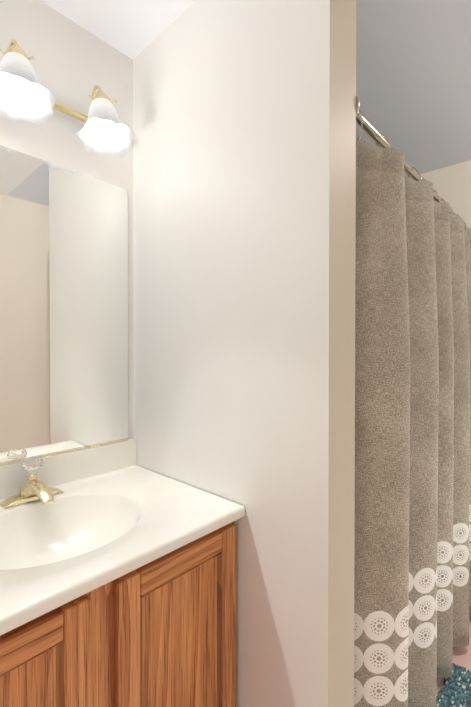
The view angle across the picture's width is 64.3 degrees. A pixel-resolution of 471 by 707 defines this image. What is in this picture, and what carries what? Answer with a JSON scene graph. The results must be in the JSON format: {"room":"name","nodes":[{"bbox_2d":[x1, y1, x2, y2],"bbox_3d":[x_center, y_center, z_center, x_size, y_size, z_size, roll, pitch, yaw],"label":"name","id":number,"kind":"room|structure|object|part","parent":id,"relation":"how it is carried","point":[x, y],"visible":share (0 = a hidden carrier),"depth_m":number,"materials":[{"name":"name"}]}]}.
{"room":"bathroom","nodes":[
{"label":"bathroom","id":0,"kind":"room"},
{"bbox_2d":[0,0,133,464],"bbox_3d":[-0.931,0.096,0.944,0.110,2.440,1.620,1,1,43],"label":"wall","id":1,"kind":"structure","parent":0,"point":[63,310],"depth_m":1.25,"materials":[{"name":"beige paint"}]},
{"bbox_2d":[0,39,133,156],"bbox_3d":[-0.608,-0.779,1.044,0.234,0.224,0.676,1,1,43],"label":"sconce","id":2,"kind":"object","parent":1,"relation":"attached to","point":[25,95],"visible":1,"depth_m":1.09,"materials":[{"name":"white glass"}]},
{"bbox_3d":[-0.597,-0.766,1.034,0.055,0.094,0.055,1,1,43],"label":"bulb","id":3,"kind":"part","parent":2,"relation":"part of","materials":[{"name":"white glass"}]},
{"bbox_3d":[-0.603,-0.748,1.036,0.180,0.139,0.182,-14,-9,42],"label":"lamp shade","id":4,"kind":"part","parent":2,"relation":"part of","materials":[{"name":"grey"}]},
{"bbox_3d":[-0.427,-0.768,1.217,0.055,0.094,0.055,1,1,43],"label":"bulb","id":5,"kind":"part","parent":2,"relation":"part of","materials":[{"name":"white glass"}]},
{"bbox_3d":[-0.432,-0.750,1.219,0.178,0.139,0.180,-14,-9,42],"label":"lamp shade","id":6,"kind":"part","parent":2,"relation":"part of","materials":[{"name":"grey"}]},
{"bbox_2d":[133,0,355,706],"bbox_3d":[-0.040,0.093,1.221,0.839,2.440,0.138,1,1,43],"label":"wall","id":7,"kind":"structure","parent":0,"point":[244,170],"depth_m":1.02,"materials":[{"name":"beige paint"}]},
{"bbox_2d":[40,0,470,177],"bbox_3d":[0.371,-1.174,0.944,2.000,0.100,3.413,1,1,43],"label":"ceiling","id":8,"kind":"structure","parent":0,"point":[413,76],"depth_m":1.43,"materials":[{"name":"paint"}]},
{"bbox_2d":[410,160,470,228],"bbox_3d":[1.536,0.083,2.136,1.900,2.440,0.100,1,1,43],"label":"wall","id":9,"kind":"structure","parent":0,"point":[452,185],"depth_m":2.25,"materials":[{"name":"beige paint"}]},
{"bbox_2d":[354,96,470,706],"bbox_3d":[0.873,0.289,1.577,0.147,1.960,1.622,1,1,43],"label":"shower curtain","id":10,"kind":"object","parent":9,"relation":"attached to","point":[412,575],"visible":0.96,"depth_m":1.14,"materials":[{"name":"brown fabric"}]},
{"bbox_3d":[0.850,-0.659,1.589,0.064,0.064,1.622,1,1,43],"label":"rod","id":11,"kind":"part","parent":10,"relation":"part of","materials":[{"name":"silver metal"}]},
{"bbox_2d":[436,615,470,693],"bbox_3d":[0.371,1.366,0.971,2.000,0.100,3.413,1,1,43],"label":"floor","id":12,"kind":"structure","parent":0,"point":[461,656],"depth_m":1.61,"materials":[{"name":"pink tile"}]},
{"bbox_2d":[0,439,244,706],"bbox_3d":[-0.675,0.828,0.735,0.576,0.981,1.444,1,1,43],"label":"bathroom vanity","id":13,"kind":"object","parent":12,"relation":"on","point":[117,576],"visible":0.98,"depth_m":0.93,"materials":[{"name":"brown wood"}]},
{"bbox_2d":[0,457,63,508],"bbox_3d":[-0.570,0.372,1.087,0.153,0.121,0.162,1,1,43],"label":"faucet","id":14,"kind":"object","parent":13,"relation":"on","point":[34,489],"visible":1,"depth_m":1.09,"materials":[{"name":"gold metal"}]},
{"bbox_3d":[-0.606,0.337,1.119,0.056,0.050,0.059,1,1,43],"label":"knob","id":15,"kind":"part","parent":14,"relation":"part of","materials":[{"name":"clear glass"}]},
{"bbox_3d":[-0.421,0.843,0.630,0.011,0.585,0.260,1,1,43],"label":"door panel","id":16,"kind":"part","parent":13,"relation":"part of","materials":[{"name":"brown wood"}]},
{"bbox_3d":[-0.129,0.840,0.945,0.011,0.585,0.260,1,1,43],"label":"door panel","id":17,"kind":"part","parent":13,"relation":"part of","materials":[{"name":"brown wood"}]},
{"bbox_2d":[436,663,470,706],"bbox_3d":[0.821,1.305,1.124,0.508,0.026,0.808,1,1,43],"label":"bath rug","id":18,"kind":"object","parent":12,"relation":"on","point":[455,690],"visible":0.9,"depth_m":1.44,"materials":[{"name":"teal fabric"}]}
]}

